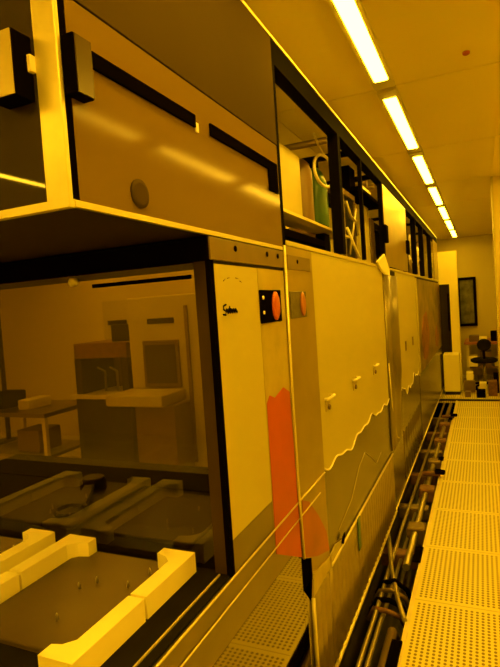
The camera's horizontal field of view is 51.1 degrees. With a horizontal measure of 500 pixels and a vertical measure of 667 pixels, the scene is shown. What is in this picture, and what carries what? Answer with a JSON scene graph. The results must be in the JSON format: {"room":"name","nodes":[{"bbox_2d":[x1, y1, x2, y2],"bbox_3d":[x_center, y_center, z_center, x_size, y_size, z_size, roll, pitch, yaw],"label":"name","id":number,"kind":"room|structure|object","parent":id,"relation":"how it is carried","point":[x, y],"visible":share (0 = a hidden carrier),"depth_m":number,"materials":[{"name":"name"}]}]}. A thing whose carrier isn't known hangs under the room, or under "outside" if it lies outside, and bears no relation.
{"room":"clean room","nodes":[
{"label":"clean room","id":0,"kind":"room"},
{"bbox_2d":[0,208,333,435],"bbox_3d":[-1.431,0.041,6.500,5.300,2.610,0.100,-3,3,24],"label":"wall","id":1,"kind":"structure","parent":0,"point":[41,325],"depth_m":6.97,"materials":[{"name":"paint"}]},
{"bbox_2d":[0,375,499,666],"bbox_3d":[-0.982,1.399,4.601,7.550,0.030,13.800,-3,3,24],"label":"floor","id":2,"kind":"structure","parent":0,"point":[455,620],"depth_m":3.07,"materials":[{"name":"white metal"}]},
{"bbox_2d":[0,318,17,444],"bbox_3d":[-3.341,0.577,6.893,0.650,1.700,0.400,-3,3,24],"label":"stand pole","id":3,"kind":"object","parent":2,"relation":"on","point":[8,438],"visible":0.7,"depth_m":6.82,"materials":[{"name":"grey metal"}]},
{"bbox_2d":[0,400,79,456],"bbox_3d":[-2.279,1.095,5.533,1.050,0.660,0.700,-3,3,24],"label":"steel table","id":4,"kind":"object","parent":2,"relation":"on","point":[57,407],"visible":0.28,"depth_m":5.29,"materials":[{"name":"metal"}]},
{"bbox_2d":[0,389,25,408],"bbox_3d":[-2.601,0.702,5.589,0.250,0.160,0.300,-3,3,24],"label":"box","id":5,"kind":"object","parent":4,"relation":"on","point":[9,398],"visible":0.85,"depth_m":5.51,"materials":[{"name":"black plastic"}]},
{"bbox_2d":[18,395,50,409],"bbox_3d":[-2.234,0.715,5.428,0.150,0.100,0.300,-3,3,24],"label":"box","id":6,"kind":"object","parent":4,"relation":"on","point":[34,402],"visible":1,"depth_m":5.35,"materials":[{"name":"brown cardboard"}]},
{"bbox_2d":[17,424,61,452],"bbox_3d":[-2.186,1.083,5.436,0.300,0.220,0.300,-3,3,24],"label":"box","id":7,"kind":"object","parent":4,"relation":"on","point":[30,439],"visible":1,"depth_m":5.33,"materials":[{"name":"brown cardboard"}]},
{"bbox_2d":[0,439,79,456],"bbox_3d":[-2.269,1.209,5.543,0.950,0.030,0.610,-3,3,24],"label":"shelf","id":8,"kind":"object","parent":4,"relation":"attached to","point":[9,449],"depth_m":5.40,"materials":[{"name":"metal"}]},
{"bbox_2d":[71,300,138,461],"bbox_3d":[-1.390,0.507,5.450,0.890,1.720,0.850,-3,3,24],"label":"machine","id":9,"kind":"object","parent":2,"relation":"on","point":[103,368],"visible":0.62,"depth_m":5.12,"materials":[{"name":"metal"}]},
{"bbox_2d":[73,339,130,358],"bbox_3d":[-1.290,0.136,5.404,0.640,0.150,0.800,-3,3,24],"label":"hood","id":10,"kind":"object","parent":9,"relation":"attached to","point":[110,348],"depth_m":5.03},
{"bbox_2d":[97,367,107,390],"bbox_3d":[-1.479,0.452,5.242,0.024,0.261,0.117,-3,3,24],"label":"tap","id":11,"kind":"object","parent":9,"relation":"on","point":[105,377],"depth_m":5.28,"materials":[{"name":"silver metal"}]},
{"bbox_2d":[109,366,119,390],"bbox_3d":[-1.343,0.446,5.181,0.024,0.261,0.117,-3,3,24],"label":"tap","id":12,"kind":"object","parent":9,"relation":"on","point":[117,376],"depth_m":5.22,"materials":[{"name":"silver metal"}]},
{"bbox_2d":[0,454,209,492],"bbox_3d":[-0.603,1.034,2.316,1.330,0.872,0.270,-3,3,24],"label":"horizontal beam","id":13,"kind":"structure","parent":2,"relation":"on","point":[165,476],"depth_m":2.28,"materials":[{"name":"black metal"}]},
{"bbox_2d":[0,236,307,666],"bbox_3d":[-0.800,0.658,1.560,1.616,1.722,1.205,-3,3,24],"label":"machine","id":14,"kind":"object","parent":2,"relation":"on","point":[242,605],"visible":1,"depth_m":1.43,"materials":[{"name":"white metal"}]},
{"bbox_2d":[0,528,55,574],"bbox_3d":[-0.847,0.631,1.415,0.414,0.053,0.444,-3,3,24],"label":"stage","id":15,"kind":"object","parent":14,"relation":"on","point":[13,551],"visible":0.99,"depth_m":1.47,"materials":[{"name":"beige plastic"}]},
{"bbox_2d":[0,478,144,529],"bbox_3d":[-0.670,0.614,1.926,0.400,0.012,0.405,-3,3,24],"label":"plate","id":16,"kind":"object","parent":14,"relation":"on","point":[37,507],"visible":0.94,"depth_m":1.88,"materials":[{"name":"brown metal"}]},
{"bbox_2d":[53,473,106,517],"bbox_3d":[-0.598,0.583,1.881,0.115,0.045,0.385,-4,3,0],"label":"robot","id":17,"kind":"object","parent":16,"relation":"on","point":[91,483],"visible":1,"depth_m":1.89,"materials":[{"name":"brown metal"}]},
{"bbox_2d":[0,534,195,666],"bbox_3d":[-0.417,0.611,1.223,0.414,0.053,0.444,-3,3,24],"label":"stage","id":18,"kind":"object","parent":14,"relation":"on","point":[71,603],"visible":1,"depth_m":1.22,"materials":[{"name":"beige plastic"}]},
{"bbox_2d":[0,0,285,263],"bbox_3d":[-0.835,-0.563,1.595,1.626,0.713,1.062,-3,3,24],"label":"overhead cabinet","id":19,"kind":"object","parent":14,"relation":"on","point":[124,123],"visible":0.99,"depth_m":1.06,"materials":[{"name":"metal"}]},
{"bbox_2d":[97,491,211,546],"bbox_3d":[-0.250,0.596,1.714,0.340,0.012,0.360,-3,3,24],"label":"plate","id":20,"kind":"object","parent":14,"relation":"on","point":[180,519],"visible":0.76,"depth_m":1.66,"materials":[{"name":"brown metal"}]},
{"bbox_2d":[106,293,207,466],"bbox_3d":[-0.625,0.491,4.930,0.890,1.700,1.180,-3,3,24],"label":"machine","id":21,"kind":"object","parent":2,"relation":"on","point":[166,394],"visible":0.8,"depth_m":4.65,"materials":[{"name":"beige paint"}]},
{"bbox_2d":[280,245,339,666],"bbox_3d":[0.122,0.565,1.976,0.269,1.742,0.333,-3,3,24],"label":"panel","id":22,"kind":"object","parent":2,"relation":"on","point":[297,270],"visible":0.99,"depth_m":1.90,"materials":[{"name":"metal"}]},
{"bbox_2d":[311,252,397,661],"bbox_3d":[0.514,0.457,2.859,0.276,1.666,1.601,-3,3,24],"label":"panel","id":23,"kind":"object","parent":2,"relation":"on","point":[348,295],"visible":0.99,"depth_m":2.53,"materials":[{"name":"beige paint"}]},
{"bbox_2d":[272,37,438,281],"bbox_3d":[1.288,-0.890,5.111,0.570,0.693,7.108,-3,3,24],"label":"cage","id":24,"kind":"object","parent":23,"relation":"on","point":[391,239],"visible":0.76,"depth_m":2.87,"materials":[{"name":"metal"}]},
{"bbox_2d":[279,142,302,228],"bbox_3d":[0.161,-0.649,2.327,0.055,0.328,0.270,-3,3,24],"label":"box","id":25,"kind":"object","parent":24,"relation":"on","point":[289,161],"visible":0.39,"depth_m":2.31,"materials":[{"name":"beige paint"}]},
{"bbox_2d":[289,159,315,237],"bbox_3d":[0.255,-0.608,2.602,0.130,0.500,0.130,-3,3,24],"label":"canister","id":26,"kind":"object","parent":24,"relation":"in","point":[305,170],"visible":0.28,"depth_m":2.54,"materials":[{"name":"brown plastic"}]},
{"bbox_2d":[283,208,349,239],"bbox_3d":[0.264,-0.487,2.366,0.100,0.012,1.200,-3,3,24],"label":"shelf","id":27,"kind":"object","parent":24,"relation":"attached to","point":[292,219],"depth_m":2.31,"materials":[{"name":"metal"}]},
{"bbox_2d":[309,160,330,251],"bbox_3d":[0.359,-0.650,2.815,0.130,0.550,0.130,-3,3,24],"label":"bottle","id":28,"kind":"object","parent":24,"relation":"in","point":[320,194],"visible":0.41,"depth_m":2.76,"materials":[{"name":"green plastic"}]},
{"bbox_2d":[312,132,329,187],"bbox_3d":[0.358,-0.879,2.658,0.051,0.283,0.239,-2,3,34],"label":"loop","id":29,"kind":"object","parent":24,"relation":"hanging from","point":[321,154],"visible":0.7,"depth_m":2.61,"materials":[{"name":"plastic"}]},
{"bbox_2d":[316,224,329,251],"bbox_3d":[0.302,-0.455,2.692,0.200,0.180,0.100,-3,3,24],"label":"box","id":30,"kind":"object","parent":24,"relation":"on","point":[325,237],"visible":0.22,"depth_m":2.62,"materials":[{"name":"black plastic"}]},
{"bbox_2d":[341,165,354,187],"bbox_3d":[0.590,-0.934,3.167,0.060,0.130,0.150,-3,3,24],"label":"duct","id":31,"kind":"object","parent":24,"relation":"in","point":[348,175],"visible":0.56,"depth_m":3.10,"materials":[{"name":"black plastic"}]},
{"bbox_2d":[342,187,359,258],"bbox_3d":[0.590,-0.617,3.050,0.055,0.430,0.310,-3,3,24],"label":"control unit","id":32,"kind":"object","parent":24,"relation":"in","point":[351,226],"visible":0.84,"depth_m":3.03,"materials":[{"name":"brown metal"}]},
{"bbox_2d":[344,186,378,206],"bbox_3d":[0.714,-0.872,3.364,0.120,0.020,0.640,-3,3,24],"label":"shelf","id":33,"kind":"object","parent":24,"relation":"attached to","point":[368,201],"depth_m":3.34,"materials":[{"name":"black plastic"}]},
{"bbox_2d":[355,204,370,262],"bbox_3d":[0.758,-0.657,3.614,0.100,0.430,0.200,-3,3,24],"label":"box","id":34,"kind":"object","parent":24,"relation":"in","point":[366,219],"visible":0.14,"depth_m":3.56,"materials":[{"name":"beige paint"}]},
{"bbox_2d":[369,218,375,263],"bbox_3d":[0.842,-0.643,3.825,0.120,0.370,0.150,-3,3,24],"label":"canister","id":35,"kind":"object","parent":24,"relation":"in","point":[371,222],"visible":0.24,"depth_m":3.77,"materials":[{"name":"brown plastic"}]},
{"bbox_2d":[376,254,389,274],"bbox_3d":[0.887,-0.453,3.485,0.012,0.160,0.460,-3,3,24],"label":"cloth","id":36,"kind":"object","parent":24,"relation":"hanging from","point":[382,263],"visible":0.88,"depth_m":3.47,"materials":[{"name":"white fabric"}]},
{"bbox_2d":[407,234,411,272],"bbox_3d":[1.769,-0.857,5.782,0.080,0.480,0.080,-3,3,24],"label":"tube","id":37,"kind":"object","parent":24,"relation":"in","point":[408,235],"visible":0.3,"depth_m":5.75,"materials":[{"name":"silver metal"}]},
{"bbox_2d":[408,255,423,276],"bbox_3d":[1.832,-0.763,5.816,0.036,0.215,1.812,-3,3,24],"label":"cable","id":38,"kind":"object","parent":24,"relation":"hanging from","point":[410,259],"visible":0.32,"depth_m":5.56,"materials":[{"name":"plastic"}]},
{"bbox_2d":[415,247,419,275],"bbox_3d":[2.076,-0.875,6.522,0.100,0.400,0.100,-3,3,24],"label":"tube","id":39,"kind":"object","parent":24,"relation":"in","point":[417,247],"visible":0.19,"depth_m":6.48,"materials":[{"name":"plastic"}]},
{"bbox_2d":[377,627,399,666],"bbox_3d":[0.307,1.515,1.638,0.050,0.128,2.017,-3,3,24],"label":"pipe","id":40,"kind":"object","parent":2,"relation":"on","point":[392,633],"visible":0.74,"depth_m":2.35,"materials":[{"name":"brown metal"}]},
{"bbox_2d":[385,639,401,666],"bbox_3d":[0.588,1.387,2.179,0.046,0.010,0.350,-3,3,24],"label":"clip","id":41,"kind":"object","parent":2,"relation":"on","point":[395,647],"visible":1,"depth_m":2.25,"materials":[{"name":"black plastic"}]},
{"bbox_2d":[382,271,406,509],"bbox_3d":[0.955,0.378,3.849,0.282,1.661,0.578,-3,3,24],"label":"steel column","id":42,"kind":"structure","parent":2,"relation":"on","point":[390,292],"depth_m":3.72,"materials":[{"name":"metal"}]},
{"bbox_2d":[387,533,406,622],"bbox_3d":[0.814,1.337,2.972,0.043,0.035,0.999,-3,3,11],"label":"pipe","id":43,"kind":"object","parent":2,"relation":"on","point":[391,566],"visible":0.82,"depth_m":2.79,"materials":[{"name":"silver metal"}]},
{"bbox_2d":[355,402,444,666],"bbox_3d":[1.314,1.275,4.179,0.039,0.033,7.500,-3,3,24],"label":"pipe","id":44,"kind":"object","parent":2,"relation":"on","point":[381,594],"visible":0.84,"depth_m":3.18,"materials":[{"name":"silver metal"}]},
{"bbox_2d":[366,606,404,627],"bbox_3d":[0.676,1.418,2.621,0.215,0.119,0.082,-2,3,30],"label":"hose","id":45,"kind":"object","parent":44,"relation":"attached to","point":[380,609],"visible":0.73,"depth_m":2.58,"materials":[{"name":"rubber"}]},
{"bbox_2d":[369,597,406,615],"bbox_3d":[0.710,1.407,2.698,0.214,0.127,0.082,-2,3,30],"label":"hose","id":46,"kind":"object","parent":44,"relation":"attached to","point":[382,599],"visible":0.61,"depth_m":2.67,"materials":[{"name":"black plastic"}]},
{"bbox_2d":[372,588,409,608],"bbox_3d":[0.744,1.397,2.776,0.214,0.135,0.082,-2,3,30],"label":"hose","id":47,"kind":"object","parent":44,"relation":"attached to","point":[384,590],"visible":0.69,"depth_m":2.74,"materials":[{"name":"brown metal"}]},
{"bbox_2d":[375,578,410,599],"bbox_3d":[0.777,1.387,2.853,0.214,0.143,0.082,-2,3,30],"label":"hose","id":48,"kind":"object","parent":44,"relation":"attached to","point":[387,581],"visible":0.74,"depth_m":2.81,"materials":[{"name":"black plastic"}]},
{"bbox_2d":[394,272,423,482],"bbox_3d":[1.328,0.308,4.721,0.260,1.663,1.316,-3,3,24],"label":"bay","id":49,"kind":"object","parent":2,"relation":"on","point":[413,439],"visible":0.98,"depth_m":4.59,"materials":[{"name":"beige paint"}]},
{"bbox_2d":[412,546,423,562],"bbox_3d":[0.999,1.313,3.110,0.046,0.010,0.190,-3,3,24],"label":"clip","id":50,"kind":"object","parent":2,"relation":"on","point":[417,556],"visible":1,"depth_m":3.10,"materials":[{"name":"black plastic"}]},
{"bbox_2d":[397,401,456,666],"bbox_3d":[1.447,1.253,4.064,0.020,0.026,7.600,-3,3,24],"label":"trim","id":51,"kind":"structure","parent":2,"relation":"attached to","point":[413,595],"depth_m":2.97,"materials":[{"name":"metal"}]},
{"bbox_2d":[415,277,443,438],"bbox_3d":[2.259,0.142,6.830,0.260,1.661,3.298,-3,3,24],"label":"bay","id":52,"kind":"object","parent":2,"relation":"on","point":[426,291],"visible":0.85,"depth_m":6.28,"materials":[{"name":"metal"}]},
{"bbox_2d":[443,352,460,394],"bbox_3d":[3.152,0.618,8.145,0.230,0.620,0.368,-3,3,24],"label":"base cabinet","id":53,"kind":"object","parent":2,"relation":"on","point":[451,360],"visible":1,"depth_m":7.98,"materials":[{"name":"white metal"}]},
{"bbox_2d":[465,391,470,396],"bbox_3d":[3.251,0.899,7.798,0.080,0.080,0.120,-3,3,24],"label":"carton","id":54,"kind":"object","parent":2,"relation":"on","point":[467,393],"visible":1,"depth_m":7.75,"materials":[{"name":"brown cardboard"}]},
{"bbox_2d":[439,399,499,400],"bbox_3d":[2.763,0.970,7.652,3.158,0.020,0.050,-3,3,24],"label":"trim","id":55,"kind":"structure","parent":2,"relation":"on","point":[440,399],"depth_m":7.47,"materials":[{"name":"grey metal"}]},
{"bbox_2d":[464,378,475,391],"bbox_3d":[3.412,0.802,8.120,0.160,0.180,0.250,-3,3,24],"label":"crate","id":56,"kind":"object","parent":2,"relation":"on","point":[469,385],"visible":0.96,"depth_m":8.01,"materials":[{"name":"brown plastic"}]},
{"bbox_2d":[466,371,473,379],"bbox_3d":[3.415,0.652,8.118,0.100,0.120,0.170,-3,3,24],"label":"carton","id":57,"kind":"object","parent":56,"relation":"on","point":[469,374],"visible":1,"depth_m":8.04,"materials":[{"name":"white cardboard"}]},
{"bbox_2d":[464,337,497,370],"bbox_3d":[4.404,0.446,9.105,1.200,0.700,0.900,-3,3,24],"label":"workbench","id":58,"kind":"object","parent":2,"relation":"on","point":[467,343],"visible":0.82,"depth_m":8.93,"materials":[{"name":"metal"}]},
{"bbox_2d":[469,354,477,366],"bbox_3d":[3.857,0.466,9.031,0.140,0.180,0.280,-3,3,24],"label":"carton","id":59,"kind":"object","parent":58,"relation":"on","point":[471,364],"visible":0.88,"depth_m":8.92,"materials":[{"name":"white cardboard"}]},
{"bbox_2d":[469,334,478,341],"bbox_3d":[3.895,0.080,9.082,0.160,0.100,0.300,-3,3,24],"label":"tray","id":60,"kind":"object","parent":58,"relation":"on","point":[472,338],"visible":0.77,"depth_m":8.95,"materials":[{"name":"brown plastic"}]},
{"bbox_2d":[480,350,491,365],"bbox_3d":[4.052,0.425,8.980,0.180,0.240,0.310,-3,3,24],"label":"carton","id":61,"kind":"object","parent":58,"relation":"on","point":[488,353],"visible":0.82,"depth_m":8.83,"materials":[{"name":"brown cardboard"}]},
{"bbox_2d":[490,330,496,340],"bbox_3d":[4.204,0.036,8.943,0.160,0.160,0.300,-3,3,24],"label":"instrument","id":62,"kind":"object","parent":58,"relation":"on","point":[493,333],"visible":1,"depth_m":8.82,"materials":[{"name":"black plastic"}]},
{"bbox_2d":[477,389,485,397],"bbox_3d":[3.411,0.883,7.716,0.120,0.100,0.200,-3,3,24],"label":"case","id":63,"kind":"object","parent":2,"relation":"on","point":[481,393],"visible":1,"depth_m":7.63,"materials":[{"name":"black plastic"}]},
{"bbox_2d":[479,381,486,392],"bbox_3d":[3.577,0.826,8.021,0.100,0.160,0.160,-3,3,24],"label":"carton","id":64,"kind":"object","parent":2,"relation":"on","point":[483,384],"visible":0.75,"depth_m":7.95,"materials":[{"name":"white cardboard"}]},
{"bbox_2d":[470,339,497,389],"bbox_3d":[3.742,0.473,8.350,0.468,0.810,0.464,-3,3,24],"label":"office chair","id":65,"kind":"object","parent":2,"relation":"on","point":[483,345],"visible":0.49,"depth_m":8.18,"materials":[{"name":"black plastic"}]},
{"bbox_2d":[488,379,497,395],"bbox_3d":[3.613,0.805,7.785,0.120,0.220,0.200,-3,3,24],"label":"case","id":66,"kind":"object","parent":2,"relation":"on","point":[492,383],"visible":1,"depth_m":7.70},
{"bbox_2d":[493,372,499,392],"bbox_3d":[3.768,0.747,7.942,0.120,0.300,0.140,-3,3,24],"label":"case","id":67,"kind":"object","parent":2,"relation":"on","point":[495,374],"visible":0.56,"depth_m":7.88,"materials":[{"name":"black plastic"}]},
{"bbox_2d":[244,0,499,241],"bbox_3d":[-1.159,-1.212,4.471,7.550,0.050,13.800,-3,3,24],"label":"ceiling","id":68,"kind":"structure","parent":0,"point":[451,99],"depth_m":2.65,"materials":[{"name":"white paint"}]},
{"bbox_2d":[284,137,326,150],"bbox_3d":[-1.006,-1.081,3.756,3.200,0.038,0.040,-3,3,24],"label":"pipe","id":69,"kind":"object","parent":68,"relation":"hanging from","point":[309,143],"visible":0.2,"depth_m":3.14,"materials":[{"name":"brown metal"}]},
{"bbox_2d":[327,180,367,192],"bbox_3d":[-0.521,-1.148,4.852,3.200,0.067,0.070,-3,3,24],"label":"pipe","id":70,"kind":"object","parent":68,"relation":"attached to","point":[365,182],"visible":0.15,"depth_m":4.20,"materials":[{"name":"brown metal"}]},
{"bbox_2d":[327,0,394,90],"bbox_3d":[0.410,-1.157,1.987,0.096,0.026,1.220,-3,3,24],"label":"recessed light","id":71,"kind":"object","parent":68,"relation":"in","point":[351,15],"visible":1,"depth_m":2.05,"materials":[{"name":"beige paint"}]},
{"bbox_2d":[365,184,373,189],"bbox_3d":[-0.401,-1.190,5.125,3.200,0.038,0.040,-3,3,24],"label":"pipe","id":72,"kind":"object","parent":68,"relation":"hanging from","point":[369,187],"visible":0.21,"depth_m":4.47,"materials":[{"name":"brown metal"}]},
{"bbox_2d":[376,85,421,152],"bbox_3d":[0.918,-1.248,3.139,0.096,0.026,1.220,-3,3,24],"label":"recessed light","id":73,"kind":"object","parent":68,"relation":"in","point":[390,98],"visible":0.96,"depth_m":2.96,"materials":[{"name":"beige paint"}]},
{"bbox_2d":[384,97,417,148],"bbox_3d":[0.918,-1.246,3.139,0.064,0.022,1.018,-3,3,24],"label":"diffuser","id":74,"kind":"object","parent":73,"relation":"attached to","point":[394,107],"depth_m":3.03,"materials":[{"name":"white plastic"}]},
{"bbox_2d":[408,149,435,185],"bbox_3d":[1.427,-1.339,4.290,0.096,0.026,1.220,-3,3,24],"label":"recessed light","id":75,"kind":"object","parent":68,"relation":"in","point":[418,158],"visible":0.94,"depth_m":4.15,"materials":[{"name":"beige paint"}]},
{"bbox_2d":[413,156,432,183],"bbox_3d":[1.427,-1.337,4.290,0.064,0.022,1.018,-3,3,24],"label":"diffuser","id":76,"kind":"object","parent":75,"relation":"attached to","point":[421,164],"depth_m":4.21,"materials":[{"name":"white plastic"}]},
{"bbox_2d":[426,184,444,205],"bbox_3d":[1.935,-1.431,5.441,0.096,0.026,1.220,-3,3,24],"label":"recessed light","id":77,"kind":"object","parent":68,"relation":"in","point":[433,190],"visible":0.94,"depth_m":5.33,"materials":[{"name":"beige paint"}]},
{"bbox_2d":[428,187,441,204],"bbox_3d":[1.936,-1.429,5.442,0.064,0.022,1.018,-3,3,24],"label":"diffuser","id":78,"kind":"object","parent":77,"relation":"attached to","point":[434,192],"depth_m":5.35,"materials":[{"name":"white plastic"}]},
{"bbox_2d":[436,205,449,219],"bbox_3d":[2.444,-1.522,6.593,0.096,0.026,1.220,-3,3,24],"label":"recessed light","id":79,"kind":"object","parent":68,"relation":"in","point":[443,211],"visible":0.96,"depth_m":6.49,"materials":[{"name":"beige paint"}]},
{"bbox_2d":[439,207,448,218],"bbox_3d":[2.444,-1.520,6.593,0.064,0.022,1.018,-3,3,24],"label":"diffuser","id":80,"kind":"object","parent":79,"relation":"attached to","point":[443,211],"depth_m":6.53,"materials":[{"name":"white plastic"}]},
{"bbox_2d":[443,218,454,229],"bbox_3d":[2.953,-1.614,7.744,0.096,0.026,1.220,-3,3,24],"label":"recessed light","id":81,"kind":"object","parent":68,"relation":"in","point":[448,223],"visible":0.91,"depth_m":7.65,"materials":[{"name":"beige paint"}]},
{"bbox_2d":[445,221,452,228],"bbox_3d":[2.953,-1.612,7.744,0.064,0.022,1.018,-3,3,24],"label":"diffuser","id":82,"kind":"object","parent":81,"relation":"attached to","point":[449,225],"depth_m":7.67,"materials":[{"name":"white plastic"}]},
{"bbox_2d":[449,229,457,237],"bbox_3d":[3.461,-1.705,8.896,0.096,0.026,1.220,-3,3,24],"label":"recessed light","id":83,"kind":"object","parent":68,"relation":"in","point":[453,232],"visible":0.87,"depth_m":8.82,"materials":[{"name":"beige paint"}]},
{"bbox_2d":[462,50,469,55],"bbox_3d":[0.936,-1.213,2.265,0.032,0.012,0.032,-3,3,24],"label":"ceiling sensor","id":84,"kind":"object","parent":68,"relation":"attached to","point":[467,52],"visible":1,"depth_m":2.25,"materials":[{"name":"red plastic"}]},
{"bbox_2d":[342,425,447,666],"bbox_3d":[1.314,1.572,4.148,0.375,0.040,7.640,-3,3,24],"label":"floor","id":85,"kind":"structure","parent":0,"point":[407,578],"depth_m":3.18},
{"bbox_2d":[335,420,431,666],"bbox_3d":[1.141,1.425,4.213,0.020,0.270,7.600,-3,3,24],"label":"trim","id":86,"kind":"structure","parent":85,"relation":"attached to","point":[424,441],"depth_m":3.45,"materials":[{"name":"silver metal"}]},
{"bbox_2d":[364,408,447,666],"bbox_3d":[1.355,1.303,4.163,0.042,0.111,7.500,-3,3,24],"label":"pipe","id":87,"kind":"object","parent":85,"relation":"in","point":[381,619],"visible":0.61,"depth_m":2.56,"materials":[{"name":"silver metal"}]},
{"bbox_2d":[406,521,426,544],"bbox_3d":[1.122,1.340,3.513,0.120,0.112,0.120,-3,3,24],"label":"junction box","id":88,"kind":"object","parent":87,"relation":"attached to","point":[420,528],"visible":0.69,"depth_m":3.47,"materials":[{"name":"brown metal"}]},
{"bbox_2d":[419,484,435,502],"bbox_3d":[1.424,1.286,4.197,0.120,0.112,0.120,-3,3,24],"label":"junction box","id":89,"kind":"object","parent":87,"relation":"attached to","point":[430,489],"visible":0.61,"depth_m":4.15,"materials":[{"name":"brown metal"}]},
{"bbox_2d":[427,458,441,469],"bbox_3d":[1.726,1.231,4.881,0.120,0.112,0.120,-3,3,24],"label":"junction box","id":90,"kind":"object","parent":87,"relation":"attached to","point":[435,461],"visible":0.56,"depth_m":4.84,"materials":[{"name":"brown metal"}]},
{"bbox_2d":[434,438,446,450],"bbox_3d":[2.029,1.177,5.566,0.120,0.112,0.120,-3,3,24],"label":"junction box","id":91,"kind":"object","parent":87,"relation":"attached to","point":[442,441],"visible":0.6,"depth_m":5.51,"materials":[{"name":"brown metal"}]},
{"bbox_2d":[439,422,449,432],"bbox_3d":[2.331,1.123,6.250,0.120,0.112,0.120,-3,3,24],"label":"junction box","id":92,"kind":"object","parent":87,"relation":"attached to","point":[447,424],"visible":0.61,"depth_m":6.20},
{"bbox_2d":[381,403,451,570],"bbox_3d":[1.831,1.224,5.290,0.220,0.111,4.850,-3,3,24],"label":"pipe","id":93,"kind":"object","parent":85,"relation":"in","point":[414,535],"depth_m":3.93,"materials":[{"name":"silver metal"}]},
{"bbox_2d":[422,469,444,476],"bbox_3d":[1.563,1.190,4.446,0.182,0.061,0.060,-3,3,24],"label":"valve","id":94,"kind":"object","parent":93,"relation":"attached to","point":[437,472],"visible":1,"depth_m":4.44,"materials":[{"name":"black plastic"}]},
{"bbox_2d":[442,413,456,418],"bbox_3d":[2.479,1.027,6.495,0.182,0.061,0.060,-3,3,24],"label":"valve","id":95,"kind":"object","parent":93,"relation":"attached to","point":[452,415],"visible":1,"depth_m":6.48,"materials":[{"name":"black metal"}]},
{"bbox_2d":[342,234,498,374],"bbox_3d":[1.730,-0.414,10.876,7.750,2.660,0.100,-3,3,24],"label":"wall","id":96,"kind":"structure","parent":0,"point":[475,258],"depth_m":9.68,"materials":[{"name":"paint"}]},
{"bbox_2d":[458,277,477,326],"bbox_3d":[4.054,-0.591,9.753,0.320,0.910,0.050,-3,3,24],"label":"window","id":97,"kind":"structure","parent":96,"relation":"in","point":[466,286],"depth_m":9.75,"materials":[{"name":"black glass"}]},
{"bbox_2d":[389,251,462,390],"bbox_3d":[2.390,-0.163,8.741,2.070,2.220,0.200,-3,3,24],"label":"wall partition","id":98,"kind":"structure","parent":0,"point":[447,261],"depth_m":8.29,"materials":[{"name":"white paint"}]},
{"bbox_2d":[439,284,451,376],"bbox_3d":[3.134,0.061,8.475,0.265,1.700,0.060,-3,3,24],"label":"door","id":99,"kind":"structure","parent":98,"relation":"in","point":[444,293],"depth_m":8.43,"materials":[{"name":"black plastic"}]},
{"bbox_2d":[493,176,499,332],"bbox_3d":[2.721,-0.170,4.786,0.810,2.580,0.250,-3,3,24],"label":"wall pier","id":100,"kind":"object","parent":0,"point":[496,180],"visible":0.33,"depth_m":4.79,"materials":[{"name":"paint"}]},
{"bbox_2d":[490,176,499,390],"bbox_3d":[2.344,-0.153,4.953,0.015,2.580,0.290,-3,3,24],"label":"trim","id":101,"kind":"structure","parent":100,"relation":"attached to","point":[491,180],"depth_m":4.82,"materials":[{"name":"beige paint"}]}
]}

